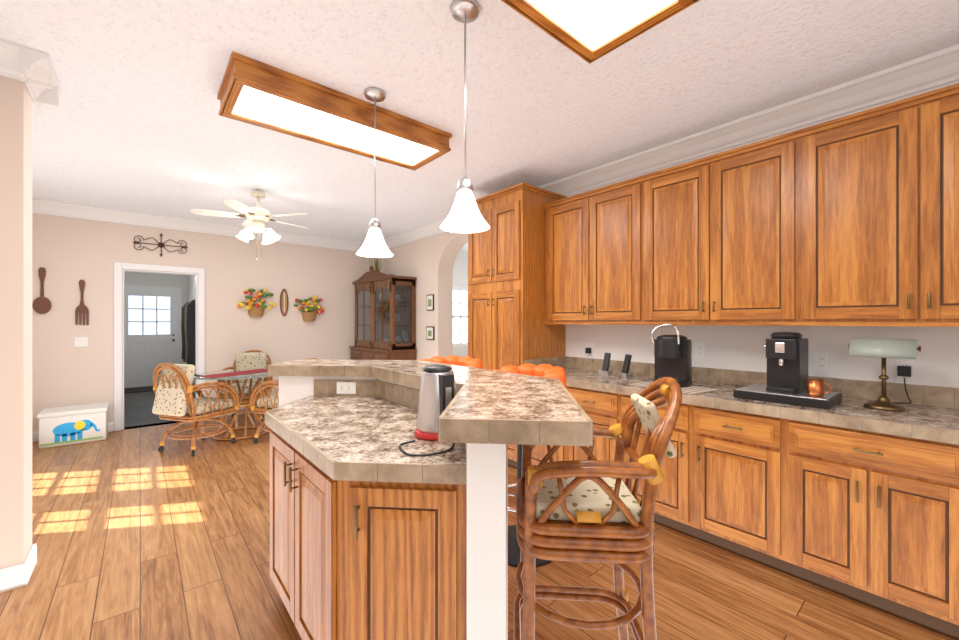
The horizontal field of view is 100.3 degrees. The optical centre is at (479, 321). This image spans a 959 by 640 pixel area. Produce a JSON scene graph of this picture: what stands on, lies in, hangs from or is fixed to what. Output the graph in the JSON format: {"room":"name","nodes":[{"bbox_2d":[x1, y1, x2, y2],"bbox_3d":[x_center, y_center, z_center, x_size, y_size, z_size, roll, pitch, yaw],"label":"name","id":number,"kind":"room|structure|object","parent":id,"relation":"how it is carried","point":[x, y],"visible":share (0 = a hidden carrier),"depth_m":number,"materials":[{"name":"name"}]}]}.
{"room":"kitchen","nodes":[
{"label":"kitchen","id":0,"kind":"room"},
{"bbox_2d":[0,76,31,568],"bbox_3d":[-2.755,-0.010,1.873,0.860,2.740,0.220,0,0,-40],"label":"wall","id":1,"kind":"structure","parent":0,"point":[15,322],"depth_m":2.05,"materials":[{"name":"beige paint"}]},
{"bbox_2d":[0,559,30,592],"bbox_3d":[-2.672,1.302,1.787,0.876,0.114,0.014,0,0,-40],"label":"baseboard","id":2,"kind":"structure","parent":1,"relation":"attached to","point":[15,576],"depth_m":2.04,"materials":[{"name":"white"}]},
{"bbox_2d":[0,39,59,94],"bbox_3d":[-2.611,-1.310,1.782,0.962,0.139,0.100,0,0,-40],"label":"crown molding","id":3,"kind":"structure","parent":1,"relation":"attached to","point":[33,70],"depth_m":2.03,"materials":[{"name":"white paint"}]},
{"bbox_2d":[26,543,36,567],"bbox_3d":[-2.814,1.302,1.977,0.846,0.114,0.016,0,0,-40],"label":"baseboard","id":4,"kind":"structure","parent":1,"relation":"attached to","point":[32,555],"depth_m":2.19,"materials":[{"name":"white wood"}]},
{"bbox_2d":[27,87,60,107],"bbox_3d":[-2.775,-1.310,2.068,0.842,0.139,0.100,0,0,-40],"label":"crown molding","id":5,"kind":"structure","parent":1,"relation":"attached to","point":[39,98],"depth_m":2.27,"materials":[{"name":"white"}]},
{"bbox_2d":[124,271,186,363],"bbox_3d":[-7.068,0.110,8.527,1.350,2.500,0.150,0,0,-40],"label":"wall","id":6,"kind":"structure","parent":0,"point":[150,279],"depth_m":8.58,"materials":[{"name":"white paint"}]},
{"bbox_2d":[124,285,181,387],"bbox_3d":[-6.957,0.300,8.443,1.090,2.120,0.114,0,0,-40],"label":"hall door","id":7,"kind":"structure","parent":6,"relation":"in","point":[152,329],"depth_m":8.45,"materials":[{"name":"white"}]},
{"bbox_2d":[187,275,194,391],"bbox_3d":[-5.170,0.110,7.449,0.150,2.500,4.250,0,0,-40],"label":"wall","id":8,"kind":"structure","parent":0,"point":[190,288],"depth_m":8.19,"materials":[{"name":"white paint"}]},
{"bbox_2d":[181,300,194,365],"bbox_3d":[-4.537,0.140,6.367,0.278,1.040,1.344,0,0,-40],"label":"refrigerator","id":9,"kind":"object","parent":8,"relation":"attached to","point":[188,328],"visible":0.58,"depth_m":5.87,"materials":[{"name":"black metal"}]},
{"bbox_2d":[32,213,372,431],"bbox_3d":[-3.755,-0.010,5.765,4.670,2.740,0.150,0,0,-40],"label":"wall","id":10,"kind":"structure","parent":0,"point":[69,254],"depth_m":5.48,"materials":[{"name":"beige paint"}]},
{"bbox_2d":[32,267,51,313],"bbox_3d":[-5.011,-0.358,4.582,0.148,0.534,0.022,0,0,-40],"label":"spoon","id":11,"kind":"object","parent":10,"relation":"attached to","point":[41,304],"visible":1,"depth_m":4.58,"materials":[{"name":"brown wood"}]},
{"bbox_2d":[32,422,112,441],"bbox_3d":[-4.950,1.302,4.641,1.035,0.114,0.014,0,0,-40],"label":"baseboard","id":12,"kind":"structure","parent":10,"relation":"attached to","point":[110,425],"depth_m":4.56,"materials":[{"name":"white"}]},
{"bbox_2d":[74,337,87,346],"bbox_3d":[-4.772,0.240,4.792,0.116,0.116,0.012,0,0,-40],"label":"switch plate","id":13,"kind":"object","parent":10,"relation":"attached to","point":[80,341],"visible":1,"depth_m":4.79,"materials":[{"name":"white paint"}]},
{"bbox_2d":[75,280,88,324],"bbox_3d":[-4.764,-0.235,4.795,0.119,0.540,0.018,0,0,-40],"label":"fork","id":14,"kind":"object","parent":10,"relation":"attached to","point":[81,308],"visible":1,"depth_m":4.79,"materials":[{"name":"brown wood"}]},
{"bbox_2d":[114,262,204,430],"bbox_3d":[-4.241,0.307,5.337,0.935,2.104,0.170,0,0,-40],"label":"door frame","id":15,"kind":"structure","parent":10,"relation":"attached to","point":[119,267],"depth_m":5.05,"materials":[{"name":"white wood"}]},
{"bbox_2d":[133,233,187,256],"bbox_3d":[-4.197,-1.015,5.274,0.570,0.320,0.020,0,0,-40],"label":"scroll","id":16,"kind":"object","parent":10,"relation":"attached to","point":[161,245],"visible":1,"depth_m":5.27,"materials":[{"name":"brown metal"}]},
{"bbox_2d":[32,199,362,250],"bbox_3d":[-3.657,-1.310,5.681,4.410,0.139,0.100,0,0,-40],"label":"crown molding","id":17,"kind":"structure","parent":10,"relation":"attached to","point":[38,206],"depth_m":5.26,"materials":[{"name":"white paint"}]},
{"bbox_2d":[214,406,250,417],"bbox_3d":[-2.877,1.302,6.398,2.508,0.114,0.014,0,0,-40],"label":"baseboard","id":18,"kind":"structure","parent":10,"relation":"attached to","point":[240,408],"depth_m":5.86,"materials":[{"name":"white"}]},
{"bbox_2d":[237,288,276,316],"bbox_3d":[-3.297,-0.289,5.960,0.522,0.417,0.158,0,0,-40],"label":"hanging flower basket","id":19,"kind":"object","parent":10,"relation":"attached to","point":[254,309],"visible":0.98,"depth_m":5.92,"materials":[{"name":"brown wicker"}]},
{"bbox_2d":[280,289,288,315],"bbox_3d":[-3.048,-0.305,6.244,0.124,0.429,0.026,0,0,-40],"label":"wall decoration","id":20,"kind":"object","parent":10,"relation":"attached to","point":[284,302],"visible":1,"depth_m":6.24,"materials":[{"name":"brown wood"}]},
{"bbox_2d":[294,296,324,320],"bbox_3d":[-2.727,-0.219,6.439,0.477,0.418,0.175,0,0,-40],"label":"hanging flower basket","id":21,"kind":"object","parent":10,"relation":"attached to","point":[309,313],"visible":0.98,"depth_m":6.42,"materials":[{"name":"brown wicker"}]},
{"bbox_2d":[453,251,467,357],"bbox_3d":[-0.280,-0.010,7.991,2.990,2.740,0.150,0,0,-40],"label":"wall","id":22,"kind":"structure","parent":0,"point":[460,272],"depth_m":7.83,"materials":[{"name":"white paint"}]},
{"bbox_2d":[453,287,467,346],"bbox_3d":[-0.450,-0.100,7.720,1.864,1.144,0.031,0,0,-40],"label":"sunroom window","id":23,"kind":"structure","parent":22,"relation":"in","point":[460,316],"depth_m":7.78,"materials":[{"name":"white glass"}]},
{"bbox_2d":[460,243,467,251],"bbox_3d":[1.062,-1.430,6.408,2.990,0.100,4.300,0,0,-40],"label":"ceiling","id":24,"kind":"structure","parent":0,"point":[464,248],"depth_m":7.51,"materials":[{"name":"white paint"}]},
{"bbox_2d":[0,386,954,639],"bbox_3d":[-2.194,1.410,4.040,4.820,0.100,13.300,0,0,-40],"label":"floor","id":25,"kind":"structure","parent":0,"point":[137,534],"depth_m":2.18,"materials":[{"name":"brown wood"}]},
{"bbox_2d":[37,402,109,448],"bbox_3d":[-4.638,1.172,4.595,0.554,0.374,0.432,0,0,-40],"label":"toy box","id":26,"kind":"object","parent":25,"relation":"on","point":[52,418],"visible":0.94,"depth_m":4.46,"materials":[{"name":"white wood"}]},
{"bbox_2d":[40,420,102,445],"bbox_3d":[-4.512,1.214,4.431,0.490,0.232,0.004,0,0,-40],"label":"decal","id":27,"kind":"object","parent":26,"relation":"attached to","point":[70,429],"visible":1,"depth_m":4.43,"materials":[{"name":"blue"}]},
{"bbox_2d":[124,386,153,393],"bbox_3d":[-6.661,1.354,8.086,0.860,0.012,0.650,0,0,-40],"label":"rug","id":28,"kind":"object","parent":25,"relation":"on","point":[136,390],"visible":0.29,"depth_m":7.87,"materials":[{"name":"grey carpet"}]},
{"bbox_2d":[152,363,239,455],"bbox_3d":[-3.064,0.885,4.311,0.602,0.947,0.624,0,0,18],"label":"dining chair","id":29,"kind":"object","parent":25,"relation":"on","point":[174,388],"visible":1,"depth_m":4.10,"materials":[{"name":"wicker"}]},
{"bbox_2d":[194,368,268,440],"bbox_3d":[-2.893,0.990,4.850,1.010,0.739,1.010,0,0,-40],"label":"round dining table","id":30,"kind":"object","parent":25,"relation":"on","point":[259,376],"visible":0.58,"depth_m":4.74,"materials":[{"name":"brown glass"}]},
{"bbox_2d":[196,369,267,377],"bbox_3d":[-2.893,0.618,4.850,0.320,0.004,0.840,0,0,25],"label":"table runner","id":31,"kind":"object","parent":30,"relation":"on","point":[235,373],"visible":0.79,"depth_m":4.79,"materials":[{"name":"red fabric"}]},
{"bbox_2d":[217,350,272,423],"bbox_3d":[-3.218,0.886,5.554,0.603,0.947,0.624,0,0,-15],"label":"dining chair","id":32,"kind":"object","parent":25,"relation":"on","point":[250,359],"visible":0.4,"depth_m":5.67,"materials":[{"name":"wicker"}]},
{"bbox_2d":[250,358,316,442],"bbox_3d":[-2.182,0.885,4.623,0.624,0.948,0.602,0,0,18],"label":"dining chair","id":33,"kind":"object","parent":25,"relation":"on","point":[266,404],"visible":0.38,"depth_m":4.42,"materials":[{"name":"wicker"}]},
{"bbox_2d":[349,345,384,359],"bbox_3d":[-1.861,0.900,6.748,0.474,0.921,0.540,0,0,-40],"label":"base cabinet","id":34,"kind":"object","parent":25,"relation":"on","point":[353,349],"depth_m":6.57,"materials":[{"name":"brown wood"}]},
{"bbox_2d":[357,345,388,359],"bbox_3d":[-1.580,0.900,6.416,0.474,0.921,0.570,0,0,-40],"label":"base cabinet","id":35,"kind":"object","parent":25,"relation":"on","point":[362,354],"depth_m":6.36,"materials":[{"name":"brown wood"}]},
{"bbox_2d":[369,349,416,359],"bbox_3d":[-1.305,0.900,6.092,0.474,0.921,0.520,0,0,-40],"label":"base cabinet","id":36,"kind":"object","parent":25,"relation":"on","point":[374,354],"depth_m":5.92,"materials":[{"name":"brown wood"}]},
{"bbox_2d":[368,258,384,270],"bbox_3d":[-1.698,-0.933,6.638,0.273,0.516,0.253,0,0,-40],"label":"plant arrangement","id":37,"kind":"object","parent":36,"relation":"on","point":[376,263],"visible":0.5,"depth_m":6.62,"materials":[{"name":"brown plant"}]},
{"bbox_2d":[265,371,592,639],"bbox_3d":[-0.420,0.841,1.962,1.002,1.038,2.324,0,0,-40],"label":"kitchen island","id":38,"kind":"object","parent":25,"relation":"on","point":[376,533],"depth_m":1.28,"materials":[{"name":"brown wood"}]},
{"bbox_2d":[336,381,355,393],"bbox_3d":[-0.797,0.394,2.391,0.085,0.070,0.085,0,0,-40],"label":"outlet","id":39,"kind":"object","parent":38,"relation":"attached to","point":[342,387],"depth_m":2.39,"materials":[{"name":"white plastic"}]},
{"bbox_2d":[399,440,454,456],"bbox_3d":[-0.172,0.441,1.428,0.230,0.006,0.179,0,0,-40],"label":"power cord","id":40,"kind":"object","parent":38,"relation":"on","point":[417,455],"visible":0.88,"depth_m":1.35,"materials":[{"name":"black plastic"}]},
{"bbox_2d":[268,359,592,462],"bbox_3d":[-0.364,0.291,2.009,0.850,0.064,2.320,0,0,-40],"label":"island countertop","id":41,"kind":"structure","parent":38,"relation":"on","point":[489,411],"depth_m":1.54,"materials":[{"name":"beige stone"}]},
{"bbox_2d":[414,364,455,440],"bbox_3d":[-0.164,0.307,1.582,0.184,0.276,0.196,0,0,-40],"label":"kettle","id":42,"kind":"object","parent":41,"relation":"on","point":[437,391],"visible":0.71,"depth_m":1.51,"materials":[{"name":"silver plastic"}]},
{"bbox_2d":[421,355,482,368],"bbox_3d":[-0.232,0.815,3.042,0.489,1.090,0.496,0,0,-40],"label":"bar stool","id":43,"kind":"object","parent":25,"relation":"on","point":[467,361],"visible":0.15,"depth_m":3.13,"materials":[{"name":"orange fabric"}]},
{"bbox_2d":[468,182,566,468],"bbox_3d":[0.345,0.067,4.029,0.658,2.587,0.840,0,0,-40],"label":"pantry cabinet","id":44,"kind":"object","parent":25,"relation":"on","point":[506,289],"visible":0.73,"depth_m":3.71,"materials":[{"name":"brown wood"}]},
{"bbox_2d":[492,363,565,566],"bbox_3d":[0.277,0.815,2.441,0.484,1.090,0.530,0,0,-40],"label":"bar stool","id":45,"kind":"object","parent":25,"relation":"on","point":[549,371],"visible":0.29,"depth_m":2.41,"materials":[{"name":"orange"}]},
{"bbox_2d":[531,444,554,464],"bbox_3d":[0.786,0.932,3.530,0.631,0.856,0.549,0,0,-40],"label":"base cabinet","id":46,"kind":"object","parent":25,"relation":"on","point":[539,451],"depth_m":3.38,"materials":[{"name":"brown wood"}]},
{"bbox_2d":[555,386,606,460],"bbox_3d":[1.068,0.932,3.197,0.631,0.856,0.627,0,0,-40],"label":"base cabinet","id":47,"kind":"object","parent":25,"relation":"on","point":[594,402],"depth_m":2.98,"materials":[{"name":"brown wood"}]},
{"bbox_2d":[513,377,681,639],"bbox_3d":[0.393,0.775,1.372,0.542,1.170,0.478,0,0,5],"label":"bar stool","id":48,"kind":"object","parent":25,"relation":"on","point":[591,508],"visible":0.96,"depth_m":1.20,"materials":[{"name":"brown"}]},
{"bbox_2d":[607,392,762,563],"bbox_3d":[1.528,0.932,2.656,0.631,0.856,1.097,0,0,-40],"label":"base cabinet","id":49,"kind":"object","parent":25,"relation":"on","point":[711,492],"depth_m":2.37,"materials":[{"name":"brown wood"}]},
{"bbox_2d":[763,416,942,634],"bbox_3d":[2.039,0.932,2.053,0.631,0.856,0.787,0,0,-40],"label":"base cabinet","id":50,"kind":"object","parent":25,"relation":"on","point":[869,518],"depth_m":1.88,"materials":[{"name":"brown wood"}]},
{"bbox_2d":[525,356,958,444],"bbox_3d":[1.819,0.420,2.302,0.643,0.165,3.758,0,0,-40],"label":"countertop","id":51,"kind":"structure","parent":50,"relation":"on","point":[930,413],"depth_m":2.22,"materials":[{"name":"stone"}]},
{"bbox_2d":[599,353,611,374],"bbox_3d":[1.079,0.355,3.419,0.089,0.180,0.090,0,0,-40],"label":"cordless phone","id":52,"kind":"object","parent":51,"relation":"on","point":[605,370],"visible":1,"depth_m":3.41,"materials":[{"name":"black plastic"}]},
{"bbox_2d":[618,354,632,377],"bbox_3d":[1.191,0.355,3.257,0.089,0.180,0.090,0,0,-25],"label":"cordless phone","id":53,"kind":"object","parent":51,"relation":"on","point":[626,366],"visible":1,"depth_m":3.24,"materials":[{"name":"black plastic"}]},
{"bbox_2d":[627,381,720,394],"bbox_3d":[1.313,0.442,2.727,0.320,0.005,0.480,0,0,-32],"label":"mat","id":54,"kind":"object","parent":51,"relation":"on","point":[693,390],"visible":0.38,"depth_m":2.61,"materials":[{"name":"white paper"}]},
{"bbox_2d":[651,324,691,386],"bbox_3d":[1.360,0.225,2.818,0.310,0.428,0.236,0,0,-40],"label":"coffee brewer","id":55,"kind":"object","parent":54,"relation":"on","point":[673,355],"visible":0.88,"depth_m":2.74,"materials":[{"name":"black plastic"}]},
{"bbox_2d":[733,384,841,409],"bbox_3d":[1.774,0.421,2.311,0.365,0.048,0.430,0,0,-40],"label":"tray","id":56,"kind":"object","parent":51,"relation":"on","point":[828,401],"visible":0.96,"depth_m":2.19,"materials":[{"name":"black plastic"}]},
{"bbox_2d":[764,332,807,393],"bbox_3d":[1.775,0.226,2.344,0.280,0.340,0.190,0,0,-40],"label":"espresso machine","id":57,"kind":"object","parent":56,"relation":"on","point":[787,361],"visible":1,"depth_m":2.27,"materials":[{"name":"black plastic"}]},
{"bbox_2d":[807,379,830,395],"bbox_3d":[1.823,0.354,2.148,0.072,0.085,0.102,0,0,-40],"label":"copper mug","id":58,"kind":"object","parent":56,"relation":"on","point":[815,387],"visible":1,"depth_m":2.13,"materials":[{"name":"brown metal"}]},
{"bbox_2d":[849,338,920,410],"bbox_3d":[2.077,0.265,2.057,0.187,0.361,0.260,0,0,-40],"label":"lamp","id":59,"kind":"object","parent":51,"relation":"on","point":[883,349],"visible":1,"depth_m":2.02,"materials":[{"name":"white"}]},
{"bbox_2d":[894,377,911,403],"bbox_3d":[2.243,0.369,2.141,0.154,0.134,0.091,0,0,-40],"label":"power cord","id":60,"kind":"object","parent":51,"relation":"on","point":[906,394],"visible":0.75,"depth_m":2.15,"materials":[{"name":"black plastic"}]},
{"bbox_2d":[943,443,958,639],"bbox_3d":[2.448,0.932,1.571,0.631,0.856,0.782,0,0,-40],"label":"base cabinet","id":61,"kind":"object","parent":25,"relation":"on","point":[950,451],"depth_m":1.66,"materials":[{"name":"brown wood"}]},
{"bbox_2d":[0,0,958,242],"bbox_3d":[-0.819,-1.430,2.419,4.820,0.100,9.050,0,0,-40],"label":"ceiling","id":62,"kind":"structure","parent":0,"point":[135,121],"depth_m":2.33,"materials":[{"name":"white paint"}]},
{"bbox_2d":[190,189,308,259],"bbox_3d":[-2.349,-1.013,4.223,1.125,0.732,1.070,0,0,-40],"label":"ceiling fan","id":63,"kind":"object","parent":62,"relation":"hanging from","point":[257,217],"visible":1,"depth_m":4.12,"materials":[{"name":"beige"}]},
{"bbox_2d":[217,51,451,169],"bbox_3d":[-0.897,-1.317,2.681,1.388,0.124,0.518,0,0,-40],"label":"ceiling light","id":64,"kind":"object","parent":62,"relation":"attached to","point":[258,93],"visible":1,"depth_m":2.49,"materials":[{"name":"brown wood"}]},
{"bbox_2d":[356,87,393,257],"bbox_3d":[-0.630,-0.892,2.412,0.220,0.974,0.220,0,0,-40],"label":"pendant lamp","id":65,"kind":"object","parent":62,"relation":"hanging from","point":[374,245],"visible":1,"depth_m":2.38,"materials":[{"name":"white glass"}]},
{"bbox_2d":[440,0,489,232],"bbox_3d":[-0.063,-0.897,1.758,0.220,0.964,0.220,0,0,-40],"label":"pendant lamp","id":66,"kind":"object","parent":62,"relation":"hanging from","point":[464,216],"visible":1,"depth_m":1.73,"materials":[{"name":"white glass"}]},
{"bbox_2d":[501,0,699,63],"bbox_3d":[0.175,-1.317,1.309,1.388,0.124,0.518,0,0,-40],"label":"ceiling light","id":67,"kind":"object","parent":62,"relation":"attached to","point":[589,31],"visible":1,"depth_m":1.67,"materials":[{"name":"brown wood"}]},
{"bbox_2d":[373,80,958,408],"bbox_3d":[0.955,-0.010,4.022,0.260,2.740,8.900,0,0,-40],"label":"wall","id":68,"kind":"structure","parent":0,"point":[735,347],"depth_m":2.94,"materials":[{"name":"white paint"}]},
{"bbox_2d":[426,326,434,339],"bbox_3d":[-0.709,0.160,5.764,0.019,0.190,0.190,0,0,-40],"label":"picture","id":69,"kind":"object","parent":68,"relation":"attached to","point":[430,333],"visible":0.98,"depth_m":5.75,"materials":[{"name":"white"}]},
{"bbox_2d":[427,294,433,310],"bbox_3d":[-0.709,-0.280,5.764,0.019,0.230,0.170,0,0,-40],"label":"picture","id":70,"kind":"object","parent":68,"relation":"attached to","point":[430,302],"visible":0.98,"depth_m":5.74,"materials":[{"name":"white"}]},
{"bbox_2d":[543,179,630,322],"bbox_3d":[1.058,-0.538,3.437,0.337,1.075,1.042,0,0,-40],"label":"upper cabinet","id":71,"kind":"object","parent":68,"relation":"attached to","point":[588,235],"depth_m":3.34,"materials":[{"name":"brown wood"}]},
{"bbox_2d":[585,342,592,354],"bbox_3d":[1.013,0.250,3.718,0.043,0.115,0.072,0,0,-40],"label":"outlet","id":72,"kind":"object","parent":68,"relation":"attached to","point":[589,346],"depth_m":3.71,"materials":[{"name":"white paint"}]},
{"bbox_2d":[384,44,958,247],"bbox_3d":[0.865,-1.310,3.847,0.100,0.139,8.748,0,0,-40],"label":"crown molding","id":73,"kind":"structure","parent":68,"relation":"attached to","point":[941,67],"depth_m":2.60,"materials":[{"name":"white"}]},
{"bbox_2d":[694,342,704,357],"bbox_3d":[1.646,0.210,2.996,0.009,0.115,0.072,0,0,-40],"label":"outlet","id":74,"kind":"object","parent":68,"relation":"attached to","point":[699,347],"depth_m":2.99,"materials":[{"name":"white paint"}]},
{"bbox_2d":[631,136,778,322],"bbox_3d":[1.644,-0.538,2.745,0.337,1.075,1.088,0,0,-40],"label":"upper cabinet","id":75,"kind":"object","parent":68,"relation":"attached to","point":[705,231],"depth_m":2.64,"materials":[{"name":"brown wood"}]},
{"bbox_2d":[814,352,829,371],"bbox_3d":[2.103,0.246,2.457,0.009,0.115,0.072,0,0,-40],"label":"outlet","id":76,"kind":"object","parent":68,"relation":"attached to","point":[821,361],"depth_m":2.45,"materials":[{"name":"white paint"}]},
{"bbox_2d":[779,83,958,326],"bbox_3d":[2.246,-0.538,2.036,0.337,1.075,1.088,0,0,-40],"label":"upper cabinet","id":77,"kind":"object","parent":68,"relation":"attached to","point":[851,220],"depth_m":2.04,"materials":[{"name":"brown wood"}]},
{"bbox_2d":[895,358,914,380],"bbox_3d":[2.315,0.260,2.178,0.048,0.115,0.072,0,0,-40],"label":"outlet","id":78,"kind":"object","parent":68,"relation":"attached to","point":[905,368],"depth_m":2.17,"materials":[{"name":"white paint"}]}
]}

